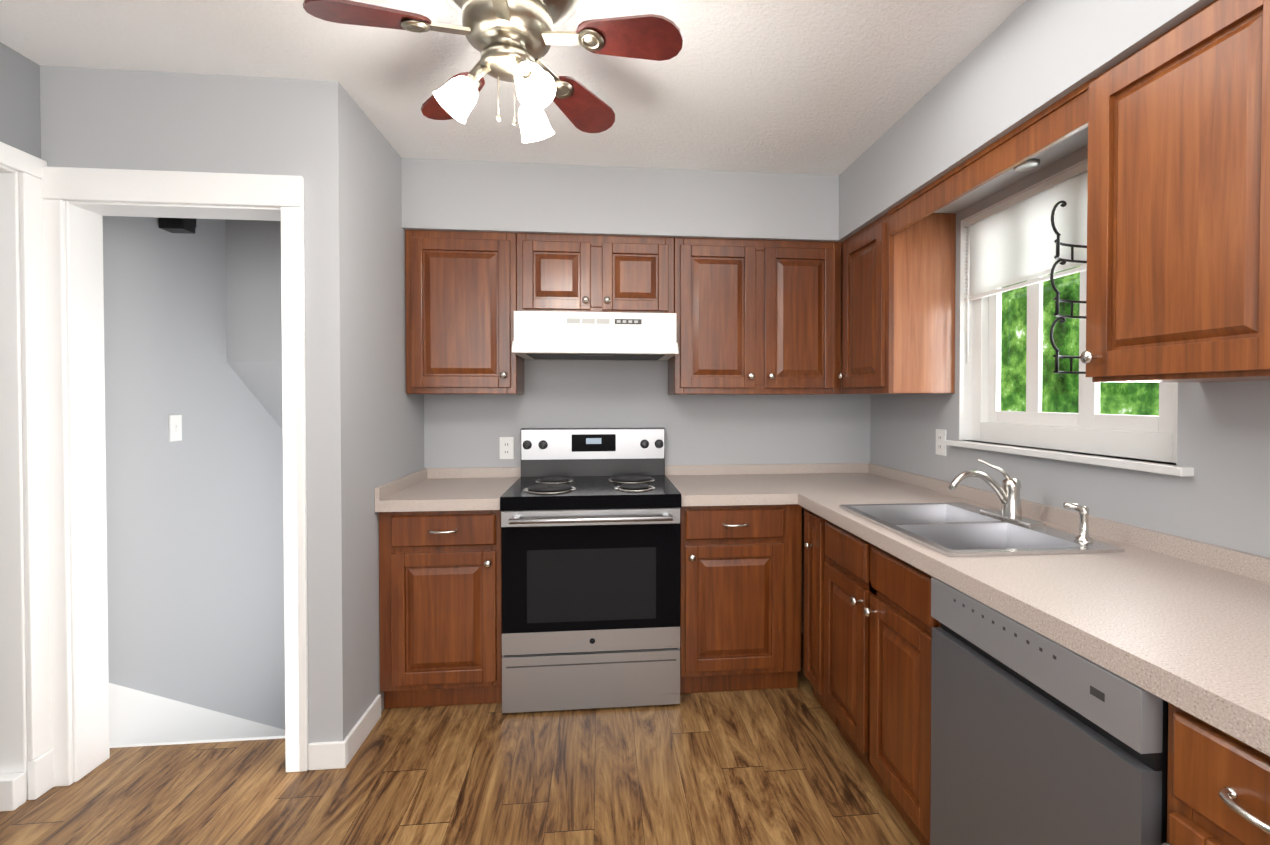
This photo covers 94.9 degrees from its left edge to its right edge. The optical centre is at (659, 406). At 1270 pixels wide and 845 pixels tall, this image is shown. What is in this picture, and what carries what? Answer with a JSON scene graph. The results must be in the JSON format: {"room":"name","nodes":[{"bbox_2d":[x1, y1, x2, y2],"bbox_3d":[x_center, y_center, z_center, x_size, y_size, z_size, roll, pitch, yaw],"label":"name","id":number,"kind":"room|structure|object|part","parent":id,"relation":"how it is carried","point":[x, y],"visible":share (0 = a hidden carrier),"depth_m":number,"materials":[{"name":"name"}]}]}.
{"room":"kitchen","nodes":[
{"label":"kitchen","id":0,"kind":"room"},
{"bbox_2d":[0,42,284,729],"bbox_3d":[-2.097,1.329,1.485,0.120,4.944,9.000,0,1,-6],"label":"wall","id":1,"kind":"structure","parent":0,"point":[195,563],"depth_m":2.63,"materials":[{"name":"grey paint"}]},
{"bbox_2d":[169,415,181,441],"bbox_3d":[-2.142,0.093,2.585,0.016,0.116,0.072,0,1,-6],"label":"light switch","id":2,"kind":"object","parent":1,"relation":"attached to","point":[175,427],"visible":1,"depth_m":2.58,"materials":[{"name":"white plastic"}]},
{"bbox_2d":[158,217,196,233],"bbox_3d":[-2.095,-0.814,2.531,0.099,0.100,0.220,0,1,-6],"label":"sconce","id":3,"kind":"object","parent":1,"relation":"attached to","point":[181,225],"visible":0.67,"depth_m":2.50,"materials":[{"name":"black metal"}]},
{"bbox_2d":[109,683,284,744],"bbox_3d":[-2.270,2.502,3.871,0.015,3.072,3.450,0,1,-6],"label":"trim","id":4,"kind":"structure","parent":1,"relation":"attached to","point":[137,717],"depth_m":2.51,"materials":[{"name":"white"}]},
{"bbox_2d":[40,66,302,176],"bbox_3d":[-1.740,0.070,2.087,0.956,2.444,0.140,0,1,-6],"label":"wall","id":5,"kind":"structure","parent":0,"point":[129,119],"depth_m":2.01,"materials":[{"name":"grey paint"}]},
{"bbox_2d":[0,142,308,811],"bbox_3d":[-1.709,0.237,1.619,1.001,2.123,1.082,0,1,-6],"label":"door frame","id":6,"kind":"structure","parent":5,"relation":"attached to","point":[79,204],"depth_m":1.98,"materials":[{"name":"white wood"}]},
{"bbox_3d":[-2.108,0.239,1.509,0.186,2.123,0.944,0,1,-6],"label":"living room door trim","id":7,"kind":"part","parent":6,"relation":"part of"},
{"bbox_2d":[225,219,282,428],"bbox_3d":[-1.924,0.364,4.497,0.836,3.099,3.016,0,1,-6],"label":"wall","id":8,"kind":"structure","parent":0,"point":[253,305],"depth_m":2.96,"materials":[{"name":"grey paint"}]},
{"bbox_2d":[302,79,423,742],"bbox_3d":[-1.247,1.313,2.582,0.120,4.944,0.990,0,1,-6],"label":"wall","id":9,"kind":"structure","parent":0,"point":[364,425],"depth_m":2.14,"materials":[{"name":"grey paint"}]},
{"bbox_2d":[329,694,380,768],"bbox_3d":[-1.160,1.242,2.251,0.040,0.095,0.344,0,1,-6],"label":"baseboard","id":10,"kind":"structure","parent":9,"relation":"attached to","point":[331,755],"depth_m":2.16,"materials":[{"name":"white wood"}]},
{"bbox_2d":[0,633,920,844],"bbox_3d":[-0.252,1.319,0.165,3.523,0.001,6.000,0,1,-6],"label":"floor","id":11,"kind":"structure","parent":0,"point":[781,766],"depth_m":1.98,"materials":[{"name":"brown wood"}]},
{"bbox_2d":[379,510,502,708],"bbox_3d":[-0.948,0.855,2.716,0.500,0.857,0.629,0,1,-6],"label":"base cabinet","id":12,"kind":"object","parent":11,"relation":"on","point":[440,590],"visible":0.83,"depth_m":2.44,"materials":[{"name":"brown wood"}]},
{"bbox_2d":[375,467,520,511],"bbox_3d":[-0.952,0.376,2.751,0.501,0.100,0.683,0,1,-6],"label":"countertop","id":13,"kind":"structure","parent":12,"relation":"on","point":[426,489],"depth_m":2.63,"materials":[{"name":"laminate"}]},
{"bbox_2d":[500,428,680,712],"bbox_3d":[-0.317,0.700,2.770,0.756,1.165,0.746,0,1,-6],"label":"range","id":14,"kind":"object","parent":11,"relation":"on","point":[590,541],"visible":1,"depth_m":2.47,"materials":[{"name":"silver metal"}]},
{"bbox_2d":[680,504,801,692],"bbox_3d":[0.338,0.853,2.848,0.549,0.857,0.629,0,1,-6],"label":"base cabinet","id":15,"kind":"object","parent":11,"relation":"on","point":[740,592],"visible":0.83,"depth_m":2.57,"materials":[{"name":"brown wood"}]},
{"bbox_2d":[665,464,790,505],"bbox_3d":[0.310,0.374,2.880,0.503,0.100,0.683,0,1,-6],"label":"countertop","id":16,"kind":"structure","parent":15,"relation":"on","point":[740,484],"depth_m":2.84,"materials":[{"name":"laminate"}]},
{"bbox_2d":[804,508,939,844],"bbox_3d":[0.954,0.864,2.095,0.628,0.857,1.058,0,1,-6],"label":"base cabinet","id":17,"kind":"object","parent":11,"relation":"on","point":[870,622],"visible":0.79,"depth_m":1.88,"materials":[{"name":"brown wood"}]},
{"bbox_2d":[930,577,1167,844],"bbox_3d":[1.033,0.876,1.265,0.588,0.854,0.596,0,1,-6],"label":"dishwasher","id":18,"kind":"object","parent":11,"relation":"on","point":[1037,738],"visible":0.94,"depth_m":1.17,"materials":[{"name":"grey metal"}]},
{"bbox_2d":[1160,702,1269,844],"bbox_3d":[1.105,0.882,0.778,0.595,0.856,0.374,0,1,-6],"label":"base cabinet","id":19,"kind":"object","parent":11,"relation":"on","point":[1218,786],"visible":0.81,"depth_m":0.83,"materials":[{"name":"brown wood"}]},
{"bbox_2d":[759,463,1269,755],"bbox_3d":[1.045,0.394,1.459,0.673,0.100,3.658,0,1,-6],"label":"countertop","id":20,"kind":"structure","parent":19,"relation":"on","point":[1183,623],"depth_m":1.28,"materials":[{"name":"laminate"}]},
{"bbox_2d":[839,459,1124,556],"bbox_3d":[0.975,0.363,1.910,0.505,0.374,0.710,0,1,-6],"label":"sink","id":21,"kind":"object","parent":20,"relation":"in","point":[958,529],"visible":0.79,"depth_m":1.90,"materials":[{"name":"silver metal"}]},
{"bbox_2d":[0,0,1025,175],"bbox_3d":[-1.991,-1.127,0.305,6.947,0.001,6.700,0,1,-6],"label":"ceiling","id":22,"kind":"structure","parent":0,"point":[826,87],"depth_m":1.96,"materials":[{"name":"white paint"}]},
{"bbox_2d":[303,0,682,142],"bbox_3d":[-0.394,-0.939,1.512,0.894,0.410,0.865,0,1,-6],"label":"ceiling fan","id":23,"kind":"object","parent":22,"relation":"hanging from","point":[512,41],"visible":1,"depth_m":1.49,"materials":[{"name":"red wood"}]},
{"bbox_2d":[424,275,870,632],"bbox_3d":[-0.006,1.304,3.256,2.727,4.944,0.100,0,1,-6],"label":"wall","id":24,"kind":"structure","parent":0,"point":[465,430],"depth_m":3.18,"materials":[{"name":"grey paint"}]},
{"bbox_2d":[405,230,528,393],"bbox_3d":[-0.939,-0.453,2.925,0.561,0.775,0.320,0,1,-6],"label":"upper cabinet","id":25,"kind":"object","parent":24,"relation":"attached to","point":[464,290],"depth_m":2.77,"materials":[{"name":"brown wood"}]},
{"bbox_2d":[500,437,513,458],"bbox_3d":[-0.816,0.219,3.104,0.072,0.116,0.008,0,1,-6],"label":"electrical outlet","id":26,"kind":"object","parent":24,"relation":"attached to","point":[506,447],"visible":1,"depth_m":3.10,"materials":[{"name":"white plastic"}]},
{"bbox_2d":[529,233,676,317],"bbox_3d":[-0.324,-0.643,2.985,0.765,0.396,0.320,0,1,-6],"label":"upper cabinet","id":27,"kind":"object","parent":24,"relation":"attached to","point":[568,273],"depth_m":2.84,"materials":[{"name":"brown wood"}]},
{"bbox_2d":[512,311,677,360],"bbox_3d":[-0.315,-0.343,2.900,0.756,0.196,0.490,0,1,-6],"label":"range hood","id":28,"kind":"object","parent":27,"relation":"attached to","point":[545,335],"visible":1,"depth_m":2.69,"materials":[{"name":"white metal"}]},
{"bbox_2d":[668,238,841,394],"bbox_3d":[0.463,-0.455,3.067,0.906,0.775,0.320,0,1,-6],"label":"upper cabinet","id":29,"kind":"object","parent":24,"relation":"attached to","point":[758,317],"depth_m":2.92,"materials":[{"name":"brown wood"}]},
{"bbox_2d":[401,0,1213,241],"bbox_3d":[0.212,-0.973,0.884,2.447,0.324,4.600,0,1,-6],"label":"soffit","id":30,"kind":"structure","parent":0,"point":[1026,60],"depth_m":2.28,"materials":[{"name":"grey paint"}]},
{"bbox_2d":[1014,159,1039,170],"bbox_3d":[1.244,-0.819,1.976,0.076,0.016,0.076,0,1,-6],"label":"recessed light","id":31,"kind":"object","parent":30,"relation":"in","point":[1029,164],"visible":0.9,"depth_m":1.96,"materials":[{"name":"grey"}]},
{"bbox_2d":[870,145,1269,557],"bbox_3d":[1.580,0.094,0.334,0.160,2.444,6.000,0,1,-6],"label":"wall","id":32,"kind":"structure","parent":0,"point":[1221,497],"depth_m":1.64,"materials":[{"name":"grey paint"}]},
{"bbox_2d":[838,208,955,393],"bbox_3d":[1.092,-0.450,2.743,0.320,0.775,0.489,0,1,-6],"label":"upper cabinet","id":33,"kind":"object","parent":32,"relation":"attached to","point":[899,270],"depth_m":2.51,"materials":[{"name":"brown wood"}]},
{"bbox_2d":[936,429,945,455],"bbox_3d":[1.263,0.159,2.621,0.008,0.116,0.072,0,1,-6],"label":"electrical outlet","id":34,"kind":"object","parent":32,"relation":"attached to","point":[940,441],"visible":1,"depth_m":2.62,"materials":[{"name":"white plastic"}]},
{"bbox_2d":[959,158,1177,464],"bbox_3d":[1.408,-0.319,2.025,0.159,0.936,0.950,0,1,-6],"label":"window","id":35,"kind":"structure","parent":32,"relation":"in","point":[1087,428],"depth_m":2.16,"materials":[{"name":"white plastic"}]},
{"bbox_2d":[964,161,1087,362],"bbox_3d":[1.346,-0.479,2.016,0.036,0.604,0.926,0,1,-6],"label":"roller shade","id":36,"kind":"structure","parent":35,"relation":"attached to","point":[1010,241],"depth_m":2.12,"materials":[{"name":"white fabric"}]},
{"bbox_2d":[945,440,1193,476],"bbox_3d":[1.338,0.161,2.025,0.090,0.024,1.040,0,1,-6],"label":"window sill","id":37,"kind":"structure","parent":32,"relation":"attached to","point":[1160,467],"depth_m":1.82,"materials":[{"name":"white wood"}]},
{"bbox_2d":[1078,0,1245,381],"bbox_3d":[1.248,-0.438,1.213,0.320,0.757,0.514,0,1,-6],"label":"upper cabinet","id":38,"kind":"object","parent":32,"relation":"attached to","point":[1175,119],"depth_m":1.24,"materials":[{"name":"brown wood"}]},
{"bbox_2d":[1050,200,1086,373],"bbox_3d":[1.153,-0.302,1.507,0.358,0.430,0.067,0,1,-6],"label":"wire shelf rack","id":39,"kind":"object","parent":38,"relation":"attached to","point":[1057,356],"visible":0.54,"depth_m":1.46,"materials":[{"name":"black metal"}]},
{"bbox_2d":[1242,0,1269,380],"bbox_3d":[1.310,-0.429,0.601,0.320,0.757,0.973,0,1,-6],"label":"upper cabinet","id":40,"kind":"object","parent":32,"relation":"attached to","point":[1256,210],"depth_m":1.08,"materials":[{"name":"brown wood"}]},
{"label":"outside","id":41,"kind":"structure","parent":0,"visible":0},
{"bbox_2d":[1001,266,1158,415],"bbox_3d":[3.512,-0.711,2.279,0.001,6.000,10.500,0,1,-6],"label":"trees","id":42,"kind":"object","parent":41,"point":[1123,395],"depth_m":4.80,"materials":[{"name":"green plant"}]},
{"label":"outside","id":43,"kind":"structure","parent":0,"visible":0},
{"bbox_2d":[110,736,284,747],"bbox_3d":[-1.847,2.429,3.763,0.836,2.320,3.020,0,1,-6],"label":"threshold","id":44,"kind":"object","parent":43,"point":[196,741],"depth_m":2.25,"materials":[{"name":"grey wood"}]}
]}

